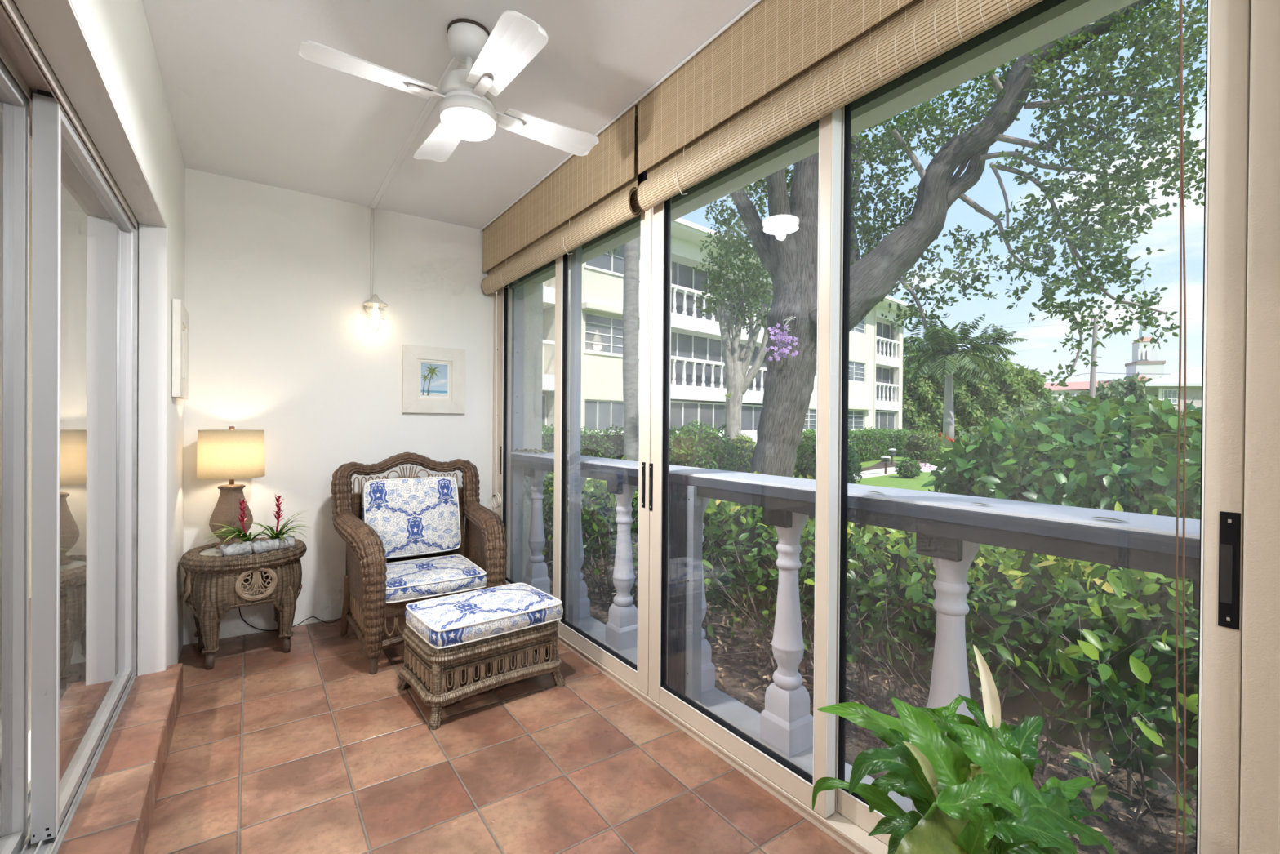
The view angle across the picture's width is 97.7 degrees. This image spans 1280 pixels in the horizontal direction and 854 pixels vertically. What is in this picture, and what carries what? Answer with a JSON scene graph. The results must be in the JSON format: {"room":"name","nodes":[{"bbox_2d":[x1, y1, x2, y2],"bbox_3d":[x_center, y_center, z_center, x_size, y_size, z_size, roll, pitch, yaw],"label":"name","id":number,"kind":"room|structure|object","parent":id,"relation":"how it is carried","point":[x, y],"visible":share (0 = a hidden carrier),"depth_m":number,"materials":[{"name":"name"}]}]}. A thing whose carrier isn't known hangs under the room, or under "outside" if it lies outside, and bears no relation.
{"room":"sunroom","nodes":[
{"label":"sunroom","id":0,"kind":"room"},
{"bbox_2d":[27,598,31,733],"bbox_3d":[-3.294,1.178,0.520,3.600,0.240,8.600,0,0,-35],"label":"floor","id":1,"kind":"structure","parent":0,"point":[29,599],"depth_m":2.41,"materials":[{"name":"beige carpet"}]},
{"bbox_2d":[28,192,31,598],"bbox_3d":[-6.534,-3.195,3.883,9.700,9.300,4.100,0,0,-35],"label":"wall","id":2,"kind":"structure","parent":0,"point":[30,193],"depth_m":3.39,"materials":[{"name":"beige paint"}]},
{"bbox_2d":[29,137,32,168],"bbox_3d":[-3.283,-0.152,0.513,3.800,2.500,8.800,0,0,-35],"label":"wall","id":3,"kind":"structure","parent":0,"point":[30,140],"depth_m":1.74,"materials":[{"name":"beige paint"}]},
{"bbox_2d":[27,729,31,783],"bbox_3d":[-0.835,1.073,0.185,0.090,0.012,5.040,0,0,-35],"label":"trim","id":4,"kind":"structure","parent":3,"relation":"attached to","point":[29,731],"depth_m":1.78,"materials":[{"name":"white"}]},
{"bbox_2d":[0,0,137,229],"bbox_3d":[-0.723,-0.821,0.240,0.142,0.038,5.035,0,0,-35],"label":"trim","id":5,"kind":"structure","parent":3,"relation":"attached to","point":[20,52],"depth_m":1.32,"materials":[{"name":"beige metal"}]},
{"bbox_2d":[17,672,136,853],"bbox_3d":[-0.738,1.059,0.249,0.142,0.022,5.035,0,0,-35],"label":"trim","id":6,"kind":"structure","parent":3,"relation":"attached to","point":[51,846],"depth_m":1.56,"materials":[{"name":"metal"}]},
{"bbox_2d":[57,662,182,853],"bbox_3d":[-0.726,1.145,0.298,0.359,0.150,5.100,0,0,-35],"label":"step","id":7,"kind":"structure","parent":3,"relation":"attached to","point":[114,814],"depth_m":1.72,"materials":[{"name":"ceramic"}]},
{"bbox_2d":[70,0,185,675],"bbox_3d":[-0.911,-0.084,0.595,0.225,2.600,5.820,0,0,-35],"label":"wall","id":8,"kind":"structure","parent":0,"point":[117,33],"depth_m":2.23,"materials":[{"name":"beige paint"}]},
{"bbox_2d":[0,57,29,853],"bbox_3d":[-1.228,0.111,0.918,0.047,1.867,1.192,0,0,-35],"label":"door","id":9,"kind":"structure","parent":8,"relation":"in","point":[14,103],"depth_m":1.38,"materials":[{"name":"grey metal"}]},
{"bbox_2d":[30,88,133,844],"bbox_3d":[-1.812,0.094,1.861,0.047,1.882,1.127,0,0,-35],"label":"door","id":10,"kind":"structure","parent":8,"relation":"in","point":[82,239],"depth_m":1.64,"materials":[{"name":"grey metal"}]},
{"bbox_2d":[13,0,166,675],"bbox_3d":[-0.635,0.115,0.314,0.088,1.910,5.040,0,0,-35],"label":"trim","id":11,"kind":"structure","parent":8,"relation":"attached to","point":[55,24],"depth_m":2.35,"materials":[{"name":"white paint"}]},
{"bbox_2d":[131,222,138,675],"bbox_3d":[-2.166,0.093,2.303,0.142,1.890,0.023,0,0,-35],"label":"trim","id":12,"kind":"structure","parent":8,"relation":"attached to","point":[135,231],"depth_m":2.33,"materials":[{"name":"metal"}]},
{"bbox_2d":[172,298,188,399],"bbox_3d":[-2.236,-0.363,2.722,0.030,0.447,0.405,0,0,-35],"label":"framed picture","id":13,"kind":"object","parent":8,"relation":"attached to","point":[180,313],"visible":1,"depth_m":2.56,"materials":[{"name":"white wood"}]},
{"bbox_2d":[182,168,493,644],"bbox_3d":[-1.940,0.044,3.513,2.037,2.900,0.140,0,0,-35],"label":"wall","id":14,"kind":"structure","parent":0,"point":[282,343],"depth_m":3.40,"materials":[{"name":"beige paint"}]},
{"bbox_2d":[370,207,373,297],"bbox_3d":[-1.708,-1.113,3.565,0.015,0.580,0.014,0,0,-35],"label":"conduit","id":15,"kind":"object","parent":14,"relation":"attached to","point":[372,209],"visible":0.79,"depth_m":3.56,"materials":[{"name":"white metal"}]},
{"bbox_2d":[362,293,388,332],"bbox_3d":[-1.663,-0.711,3.508,0.144,0.242,0.182,0,0,-35],"label":"wall lamp","id":16,"kind":"object","parent":14,"relation":"attached to","point":[372,307],"visible":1,"depth_m":3.48,"materials":[{"name":"white glass"}]},
{"bbox_2d":[401,344,465,413],"bbox_3d":[-1.391,-0.317,3.785,0.405,0.447,0.030,0,0,-35],"label":"framed picture","id":17,"kind":"object","parent":14,"relation":"attached to","point":[433,378],"visible":1,"depth_m":3.78,"materials":[{"name":"white wood"}]},
{"bbox_2d":[492,288,511,578],"bbox_3d":[-1.002,0.076,4.056,0.123,2.156,0.042,0,0,-35],"label":"trim","id":18,"kind":"structure","parent":14,"relation":"attached to","point":[496,510],"depth_m":4.02,"materials":[{"name":"beige metal"}]},
{"bbox_2d":[479,0,761,231],"bbox_3d":[0.524,-1.369,1.591,0.012,0.012,5.795,0,0,-35],"label":"trim","id":19,"kind":"structure","parent":14,"relation":"attached to","point":[755,2],"depth_m":2.26,"materials":[{"name":"white paint"}]},
{"bbox_2d":[29,0,755,230],"bbox_3d":[-2.438,-1.508,1.088,5.835,0.220,8.800,0,0,-35],"label":"ceiling","id":20,"kind":"structure","parent":0,"point":[244,104],"depth_m":2.28,"materials":[{"name":"white paint"}]},
{"bbox_2d":[369,55,460,208],"bbox_3d":[-1.173,-1.392,2.798,0.030,0.011,1.867,0,0,-35],"label":"conduit","id":21,"kind":"object","parent":20,"relation":"attached to","point":[454,63],"depth_m":2.65,"materials":[{"name":"white paint"}]},
{"bbox_2d":[298,9,599,162],"bbox_3d":[-0.604,-1.214,1.972,0.791,0.349,0.791,1,0,9],"label":"ceiling fan","id":22,"kind":"object","parent":20,"relation":"hanging from","point":[468,104],"visible":1,"depth_m":1.89,"materials":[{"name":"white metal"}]},
{"bbox_2d":[440,107,495,141],"bbox_3d":[-0.605,-1.058,1.972,0.183,0.039,0.183,0,0,-35],"label":"diffuser","id":23,"kind":"object","parent":22,"relation":"attached to","point":[471,124],"depth_m":1.93,"materials":[{"name":"white glass"}]},
{"bbox_2d":[492,281,542,582],"bbox_3d":[-1.189,-0.156,4.613,0.425,3.300,0.870,0,0,-35],"label":"wall pier","id":24,"kind":"object","parent":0,"point":[533,292],"depth_m":4.32,"materials":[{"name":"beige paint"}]},
{"bbox_2d":[143,593,911,853],"bbox_3d":[-0.145,1.368,1.498,2.085,0.300,6.600,0,0,-35],"label":"floor","id":25,"kind":"structure","parent":0,"point":[304,749],"depth_m":1.98,"materials":[{"name":"tile"}]},
{"bbox_2d":[180,537,306,670],"bbox_3d":[-2.099,0.915,2.983,0.547,0.564,0.543,0,0,-35],"label":"wicker side table","id":26,"kind":"object","parent":25,"relation":"on","point":[213,581],"visible":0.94,"depth_m":2.78,"materials":[{"name":"wicker"}]},
{"bbox_2d":[196,426,265,549],"bbox_3d":[-2.193,0.323,3.003,0.296,0.653,0.296,0,0,-35],"label":"table lamp","id":27,"kind":"object","parent":26,"relation":"on","point":[231,454],"visible":0.86,"depth_m":2.94,"materials":[{"name":"brown fabric"}]},
{"bbox_2d":[219,535,294,555],"bbox_3d":[-1.966,0.614,2.877,0.318,0.074,0.132,0,0,-35],"label":"planter","id":28,"kind":"object","parent":26,"relation":"on","point":[256,546],"visible":0.91,"depth_m":2.84,"materials":[{"name":"white concrete"}]},
{"bbox_2d":[200,497,286,543],"bbox_3d":[-1.990,0.480,2.820,0.361,0.243,0.207,0,0,-42],"label":"bromeliad","id":29,"kind":"object","parent":28,"relation":"in","point":[240,534],"visible":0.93,"depth_m":2.84,"materials":[{"name":"green plant"}]},
{"bbox_2d":[234,494,312,547],"bbox_3d":[-1.885,0.478,2.884,0.368,0.256,0.234,0,0,-35],"label":"bromeliad","id":30,"kind":"object","parent":28,"relation":"in","point":[281,532],"visible":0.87,"depth_m":2.94,"materials":[{"name":"green plant"}]},
{"bbox_2d":[239,607,341,631],"bbox_3d":[-2.041,0.944,3.297,0.536,0.501,0.050,0,0,-35],"label":"power cord","id":31,"kind":"object","parent":25,"relation":"on","point":[239,607],"visible":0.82,"depth_m":3.26,"materials":[{"name":"black plastic"}]},
{"bbox_2d":[330,452,506,674],"bbox_3d":[-1.238,0.681,3.175,0.855,1.045,0.814,0,0,-35],"label":"wicker armchair","id":32,"kind":"object","parent":25,"relation":"on","point":[366,608],"visible":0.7,"depth_m":3.07,"materials":[{"name":"wicker"}]},
{"bbox_2d":[361,476,461,559],"bbox_3d":[-1.364,0.539,3.357,0.545,0.462,0.197,0,0,-35],"label":"cushion","id":33,"kind":"object","parent":32,"relation":"on","point":[411,517],"visible":0.91,"depth_m":3.30,"materials":[{"name":"fabric"}]},
{"bbox_2d":[385,554,487,603],"bbox_3d":[-1.181,0.818,3.092,0.540,0.101,0.520,0,0,-35],"label":"seat cushion","id":34,"kind":"object","parent":32,"relation":"on","point":[422,578],"visible":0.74,"depth_m":2.95,"materials":[{"name":"fabric"}]},
{"bbox_2d":[396,620,564,728],"bbox_3d":[-0.734,1.058,2.602,0.643,0.307,0.469,0,0,-39],"label":"wicker ottoman","id":35,"kind":"object","parent":25,"relation":"on","point":[424,666],"visible":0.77,"depth_m":2.40,"materials":[{"name":"wicker"}]},
{"bbox_2d":[404,582,563,648],"bbox_3d":[-0.723,0.847,2.608,0.620,0.106,0.450,0,0,-39],"label":"cushion","id":36,"kind":"object","parent":35,"relation":"on","point":[463,618],"visible":1,"depth_m":2.48,"materials":[{"name":"fabric"}]},
{"bbox_2d":[508,284,524,582],"bbox_3d":[-0.940,0.043,4.167,0.135,2.310,0.050,0,0,-35],"label":"post","id":37,"kind":"object","parent":25,"relation":"on","point":[517,293],"visible":0.71,"depth_m":4.17,"materials":[{"name":"grey stone"}]},
{"bbox_2d":[667,482,702,702],"bbox_3d":[0.173,0.735,2.504,0.056,0.962,0.253,0,0,-35],"label":"post","id":38,"kind":"object","parent":25,"relation":"on","point":[685,506],"visible":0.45,"depth_m":2.43,"materials":[{"name":"grey stone"}]},
{"bbox_2d":[812,644,1115,853],"bbox_3d":[0.630,0.808,0.997,0.558,0.837,0.315,0,0,-2],"label":"peace lily","id":39,"kind":"object","parent":25,"relation":"on","point":[974,790],"visible":1,"depth_m":0.98,"materials":[{"name":"green plant"}]},
{"bbox_2d":[902,741,939,808],"bbox_3d":[0.521,0.761,0.979,0.133,0.431,0.023,0,0,-17],"label":"flower","id":40,"kind":"object","parent":39,"relation":"on","point":[921,759],"depth_m":0.98,"materials":[{"name":"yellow plant"}]},
{"bbox_2d":[973,644,1000,728],"bbox_3d":[0.618,0.464,0.997,0.045,0.150,0.014,1,0,17],"label":"flower","id":41,"kind":"object","parent":39,"relation":"on","point":[991,701],"depth_m":1.00,"materials":[{"name":"white plant"}]},
{"bbox_2d":[528,0,1138,284],"bbox_3d":[0.605,-0.038,2.006,0.413,3.120,6.600,0,0,-35],"label":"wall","id":42,"kind":"structure","parent":0,"point":[1091,11],"depth_m":1.83,"materials":[{"name":"beige paint"}]},
{"bbox_2d":[499,244,582,628],"bbox_3d":[-0.672,0.035,3.572,0.045,2.244,1.128,0,0,-35],"label":"window","id":43,"kind":"structure","parent":42,"relation":"in","point":[575,276],"depth_m":3.12,"materials":[{"name":"grey metal"}]},
{"bbox_2d":[481,104,642,294],"bbox_3d":[-0.551,-1.149,3.194,0.081,0.489,1.900,0,0,-35],"label":"bamboo blind","id":44,"kind":"object","parent":42,"relation":"attached to","point":[588,196],"visible":0.91,"depth_m":2.90,"materials":[{"name":"brown wood"}]},
{"bbox_2d":[491,291,501,507],"bbox_3d":[-0.968,-0.185,3.785,0.018,1.470,0.152,0,0,-35],"label":"blind cord","id":45,"kind":"object","parent":44,"relation":"hanging from","point":[496,493],"visible":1,"depth_m":3.79,"materials":[{"name":"white fabric"}]},
{"bbox_2d":[553,208,652,695],"bbox_3d":[-0.207,0.043,2.814,0.050,2.244,0.928,0,0,-35],"label":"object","id":46,"kind":"structure","parent":42,"relation":"in","point":[637,675],"depth_m":2.66,"materials":[{"name":"beige metal"}]},
{"bbox_2d":[558,627,888,853],"bbox_3d":[0.640,1.201,1.690,0.157,0.044,5.820,0,0,-35],"label":"trim","id":47,"kind":"structure","parent":42,"relation":"attached to","point":[844,831],"depth_m":1.91,"materials":[{"name":"beige metal"}]},
{"bbox_2d":[648,107,841,818],"bbox_3d":[0.321,0.051,2.057,0.050,2.244,0.914,0,0,-35],"label":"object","id":48,"kind":"structure","parent":42,"relation":"in","point":[784,774],"depth_m":1.71,"materials":[{"name":"beige metal"}]},
{"bbox_2d":[508,0,1066,287],"bbox_3d":[0.644,-1.187,1.668,0.156,0.378,5.820,0,0,-35],"label":"trim","id":49,"kind":"structure","parent":42,"relation":"attached to","point":[1043,6],"depth_m":1.67,"materials":[{"name":"black"}]},
{"bbox_2d":[509,0,1089,288],"bbox_3d":[0.702,-1.087,1.758,0.044,0.178,5.900,0,0,-35],"label":"trim","id":50,"kind":"structure","parent":42,"relation":"attached to","point":[1068,5],"depth_m":1.66,"materials":[{"name":"grey"}]},
{"bbox_2d":[835,0,1250,853],"bbox_3d":[0.851,0.059,1.389,0.045,2.244,0.895,0,0,-35],"label":"window","id":51,"kind":"structure","parent":42,"relation":"in","point":[1228,21],"depth_m":1.04,"materials":[{"name":"beige metal"}]},
{"bbox_2d":[636,0,1043,211],"bbox_3d":[0.915,-1.127,1.092,0.081,0.489,3.165,0,0,-35],"label":"bamboo blind","id":52,"kind":"object","parent":51,"relation":"attached to","point":[784,66],"visible":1,"depth_m":1.74,"materials":[{"name":"brown wood"}]},
{"bbox_2d":[1175,0,1186,853],"bbox_3d":[0.971,0.059,1.004,0.005,1.900,0.023,0,0,-35],"label":"blind cord","id":53,"kind":"object","parent":52,"relation":"hanging from","point":[1180,2],"visible":1,"depth_m":1.00,"materials":[{"name":"brown fabric"}]},
{"bbox_2d":[1239,0,1279,853],"bbox_3d":[1.162,0.065,0.921,0.160,2.245,0.220,0,0,-35],"label":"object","id":54,"kind":"structure","parent":42,"relation":"attached to","point":[1260,784],"depth_m":0.98,"materials":[{"name":"beige metal"}]},
{"bbox_2d":[511,451,1199,816],"bbox_3d":[0.822,0.718,1.800,0.288,1.012,6.000,0,0,-35],"label":"balustrade","id":55,"kind":"object","parent":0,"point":[949,529],"visible":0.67,"depth_m":1.75,"materials":[{"name":"paint"}]},
{"bbox_2d":[514,448,551,454],"bbox_3d":[-0.781,0.189,4.020,0.177,0.060,0.455,0,0,-35],"label":"leaf litter","id":56,"kind":"object","parent":55,"relation":"on","point":[525,451],"visible":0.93,"depth_m":3.98,"materials":[{"name":"grey"}]},
{"bbox_2d":[1091,516,1128,522],"bbox_3d":[1.081,0.211,1.287,0.031,0.007,0.070,0,0,-35],"label":"fallen leaf","id":57,"kind":"object","parent":55,"relation":"on","point":[1105,517],"visible":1,"depth_m":1.29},
{"label":"outside","id":58,"kind":"structure","parent":0,"visible":0},
{"bbox_2d":[730,445,952,491],"bbox_3d":[24.813,1.180,139.233,320.000,0.300,320.000,0,0,-35],"label":"lawn","id":59,"kind":"structure","parent":58,"point":[894,481],"depth_m":15.78,"materials":[{"name":"green plant"}]},
{"bbox_2d":[542,422,678,459],"bbox_3d":[-1.286,0.685,14.990,4.685,1.584,1.300,0,0,1],"label":"clipped hedge","id":60,"kind":"object","parent":59,"relation":"on","point":[605,445],"visible":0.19,"depth_m":14.58,"materials":[{"name":"green plant"}]},
{"bbox_2d":[603,236,639,461],"bbox_3d":[-0.461,-4.282,13.786,1.143,11.190,0.476,0,0,-35],"label":"palm tree","id":61,"kind":"object","parent":59,"relation":"on","point":[631,254],"visible":0.52,"depth_m":13.83,"materials":[{"name":"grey plant"}]},
{"bbox_2d":[669,419,742,471],"bbox_3d":[1.282,0.625,11.995,1.890,1.581,1.869,0,0,-35],"label":"round bush","id":62,"kind":"object","parent":59,"relation":"on","point":[698,446],"visible":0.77,"depth_m":11.48,"materials":[{"name":"green plant"}]},
{"bbox_2d":[692,204,773,443],"bbox_3d":[3.140,-2.760,16.879,3.046,8.050,2.627,0,0,-9],"label":"tree","id":63,"kind":"object","parent":59,"relation":"on","point":[737,384],"visible":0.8,"depth_m":16.82,"materials":[{"name":"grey plant"}]},
{"bbox_2d":[542,217,927,443],"bbox_3d":[3.223,-3.135,29.580,32.100,9.080,10.950,0,0,-43],"label":"apartment building","id":64,"kind":"structure","parent":59,"relation":"on","point":[698,390],"depth_m":22.90,"materials":[{"name":"white paint"}]},
{"bbox_2d":[730,433,756,472],"bbox_3d":[2.909,0.807,15.990,1.102,1.247,1.118,0,0,-35],"label":"round bush","id":65,"kind":"object","parent":59,"relation":"on","point":[745,448],"visible":0.54,"depth_m":15.67,"materials":[{"name":"green plant"}]},
{"bbox_2d":[792,438,864,484],"bbox_3d":[4.337,0.838,13.033,1.608,1.239,1.635,0,0,-35],"label":"round bush","id":66,"kind":"object","parent":59,"relation":"on","point":[806,464],"visible":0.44,"depth_m":12.69,"materials":[{"name":"green plant"}]},
{"bbox_2d":[794,426,888,470],"bbox_3d":[7.933,0.747,22.503,1.346,1.617,9.734,1,0,41],"label":"clipped hedge","id":67,"kind":"object","parent":59,"relation":"on","point":[868,443],"visible":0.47,"depth_m":23.80,"materials":[{"name":"green plant"}]},
{"bbox_2d":[542,537,1196,853],"bbox_3d":[-0.091,1.511,5.439,2.515,0.055,15.000,0,0,-35],"label":"mulch bed","id":68,"kind":"object","parent":59,"relation":"on","point":[1153,842],"depth_m":2.72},
{"bbox_2d":[544,542,1195,853],"bbox_3d":[0.205,1.472,5.056,2.414,0.159,10.063,0,0,-35],"label":"fallen leaves","id":69,"kind":"object","parent":68,"relation":"on","point":[1100,772],"visible":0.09,"depth_m":3.17,"materials":[{"name":"brown plant"}]},
{"bbox_2d":[542,448,1199,853],"bbox_3d":[0.150,0.890,4.554,1.788,1.239,9.847,0,0,-35],"label":"hedge","id":70,"kind":"object","parent":68,"relation":"on","point":[1087,648],"visible":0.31,"depth_m":2.54,"materials":[{"name":"green plant"}]},
{"bbox_2d":[861,460,899,471],"bbox_3d":[8.875,1.496,20.914,1.171,0.030,8.722,1,0,33],"label":"mulch patch","id":71,"kind":"object","parent":59,"relation":"on","point":[880,464],"visible":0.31,"depth_m":20.97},
{"bbox_2d":[888,448,896,464],"bbox_3d":[10.039,1.177,22.247,0.300,0.638,0.300,0,0,-35],"label":"path light","id":72,"kind":"object","parent":71,"relation":"on","point":[892,451],"visible":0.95,"depth_m":22.20,"materials":[{"name":"brown"}]},
{"bbox_2d":[875,426,919,456],"bbox_3d":[13.080,0.791,28.477,2.297,1.557,1.331,0,0,-7],"label":"clipped hedge","id":73,"kind":"object","parent":59,"relation":"on","point":[895,437],"visible":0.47,"depth_m":28.00,"materials":[{"name":"green plant"}]},
{"bbox_2d":[853,462,946,479],"bbox_3d":[8.866,1.504,18.724,12.984,0.030,2.131,0,0,-44],"label":"garden path","id":74,"kind":"structure","parent":59,"relation":"on","point":[880,472],"depth_m":18.64,"materials":[{"name":"concrete"}]},
{"bbox_2d":[880,455,890,474],"bbox_3d":[7.693,1.199,17.502,0.300,0.603,0.300,0,0,-35],"label":"path light","id":75,"kind":"object","parent":74,"relation":"on","point":[885,459],"visible":1,"depth_m":17.43,"materials":[{"name":"brown"}]},
{"bbox_2d":[917,460,932,469],"bbox_3d":[10.032,1.351,19.916,0.851,0.362,0.965,1,0,30],"label":"clump","id":76,"kind":"object","parent":74,"relation":"on","point":[925,464],"visible":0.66,"depth_m":19.81,"materials":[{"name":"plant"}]},
{"bbox_2d":[894,457,923,478],"bbox_3d":[7.928,1.190,16.507,0.757,0.650,0.757,0,0,-35],"label":"bush","id":77,"kind":"object","parent":59,"relation":"on","point":[908,468],"visible":1,"depth_m":16.32,"materials":[{"name":"green plant"}]},
{"bbox_2d":[900,429,945,461],"bbox_3d":[12.152,0.765,23.976,1.628,1.386,1.660,0,0,-35],"label":"round bush","id":78,"kind":"object","parent":59,"relation":"on","point":[926,446],"visible":0.95,"depth_m":23.61,"materials":[{"name":"green plant"}]},
{"bbox_2d":[902,316,959,355],"bbox_3d":[31.096,-5.380,62.309,7.596,13.686,8.722,1,0,14],"label":"palm tree","id":79,"kind":"object","parent":59,"relation":"on","point":[906,339],"visible":0.13,"depth_m":60.59,"materials":[{"name":"green plant"}]},
{"bbox_2d":[699,0,1206,477],"bbox_3d":[4.940,-2.680,10.139,8.107,9.148,4.152,1,0,36],"label":"shade tree","id":80,"kind":"object","parent":59,"relation":"on","point":[788,254],"visible":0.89,"depth_m":8.89,"materials":[{"name":"green plant"}]},
{"bbox_2d":[764,315,798,360],"bbox_3d":[2.802,-1.615,9.949,1.211,0.951,0.322,0,0,-27],"label":"orchid","id":81,"kind":"object","parent":80,"relation":"attached to","point":[784,337],"visible":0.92,"depth_m":9.77,"materials":[{"name":"purple plant"}]},
{"bbox_2d":[902,312,1017,448],"bbox_3d":[22.304,-3.393,39.821,7.187,9.797,6.863,0,0,-16],"label":"palm tree","id":82,"kind":"object","parent":59,"relation":"on","point":[948,364],"visible":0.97,"depth_m":39.22,"materials":[{"name":"green plant"}]},
{"bbox_2d":[902,349,1054,444],"bbox_3d":[29.855,-2.452,49.544,17.839,8.850,6.952,0,0,0],"label":"tree","id":83,"kind":"object","parent":59,"relation":"on","point":[923,398],"visible":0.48,"depth_m":47.49,"materials":[{"name":"green plant"}]},
{"bbox_2d":[956,323,1028,363],"bbox_3d":[37.274,-4.612,60.347,6.404,12.268,6.893,0,0,-35],"label":"palm tree","id":84,"kind":"object","parent":59,"relation":"on","point":[999,337],"visible":0.33,"depth_m":58.82,"materials":[{"name":"green plant"}]},
{"bbox_2d":[953,395,1102,449],"bbox_3d":[25.804,-0.169,35.645,13.826,3.446,6.715,0,0,0],"label":"shrubs","id":85,"kind":"object","parent":59,"relation":"on","point":[1020,411],"visible":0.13,"depth_m":33.83,"materials":[{"name":"green plant"}]},
{"bbox_2d":[1028,367,1046,382],"bbox_3d":[48.136,-2.906,70.210,5.181,8.931,5.030,0,0,-35],"label":"palm tree","id":86,"kind":"object","parent":59,"relation":"on","point":[1033,371],"visible":0.09,"depth_m":68.39,"materials":[{"name":"green plant"}]},
{"bbox_2d":[921,394,1201,519],"bbox_3d":[4.106,0.570,4.935,2.902,1.730,3.058,1,0,27],"label":"shrub","id":87,"kind":"object","parent":59,"relation":"on","point":[1077,455],"visible":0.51,"depth_m":4.32,"materials":[{"name":"green plant"}]},
{"bbox_2d":[1088,310,1106,397],"bbox_3d":[48.998,-5.445,59.960,1.939,14.149,0.571,0,0,1],"label":"utility pole","id":88,"kind":"object","parent":59,"relation":"on","point":[1094,351],"visible":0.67,"depth_m":59.84,"materials":[{"name":"beige"}]},
{"bbox_2d":[1045,372,1169,379],"bbox_3d":[51.442,-5.347,60.000,16.813,0.968,11.744,0,0,-35],"label":"overhead wire","id":89,"kind":"object","parent":88,"relation":"attached to","point":[1096,372],"visible":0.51,"depth_m":59.98,"materials":[{"name":"grey"}]},
{"bbox_2d":[1044,276,1165,401],"bbox_3d":[130.291,-19.266,159.950,55.923,42.315,30.985,0,0,-35],"label":"church","id":90,"kind":"structure","parent":59,"relation":"on","point":[1144,360],"depth_m":148.81,"materials":[{"name":"grey"}]},
{"bbox_2d":[1054,372,1157,410],"bbox_3d":[59.608,-2.642,71.703,21.173,8.570,12.225,0,0,-35],"label":"trees","id":91,"kind":"object","parent":59,"relation":"on","point":[1117,388],"visible":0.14,"depth_m":69.49,"materials":[{"name":"green plant"}]},
{"bbox_2d":[1130,408,1201,435],"bbox_3d":[25.337,0.409,25.479,11.119,2.563,1.377,0,0,-17],"label":"clipped hedge","id":92,"kind":"object","parent":59,"relation":"on","point":[1176,411],"visible":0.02,"depth_m":24.80,"materials":[{"name":"green plant"}]},
{"bbox_2d":[1145,366,1202,413],"bbox_3d":[50.603,-2.379,50.108,24.222,6.253,9.668,0,0,-35],"label":"house","id":93,"kind":"structure","parent":59,"relation":"on","point":[1167,386],"depth_m":44.99,"materials":[{"name":"grey paint"}]},
{"bbox_2d":[1158,388,1181,404],"bbox_3d":[42.624,-2.428,44.977,1.891,1.369,0.100,0,0,0],"label":"window","id":94,"kind":"structure","parent":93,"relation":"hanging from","point":[1172,394],"depth_m":44.93,"materials":[{"name":"white glass"}]},
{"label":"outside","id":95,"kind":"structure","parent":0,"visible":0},
{"bbox_2d":[907,304,1192,333],"bbox_3d":[32.772,-8.682,45.000,23.440,2.499,0.035,0,0,0],"label":"overhead wire","id":96,"kind":"object","parent":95,"point":[1191,304],"visible":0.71,"depth_m":44.99,"materials":[{"name":"grey"}]},
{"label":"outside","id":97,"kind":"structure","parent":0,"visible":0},
{"bbox_2d":[903,318,1191,337],"bbox_3d":[32.772,-7.959,45.001,23.445,1.754,0.036,0,0,0],"label":"overhead wire","id":98,"kind":"object","parent":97,"point":[1186,318],"visible":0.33,"depth_m":44.99,"materials":[{"name":"grey metal"}]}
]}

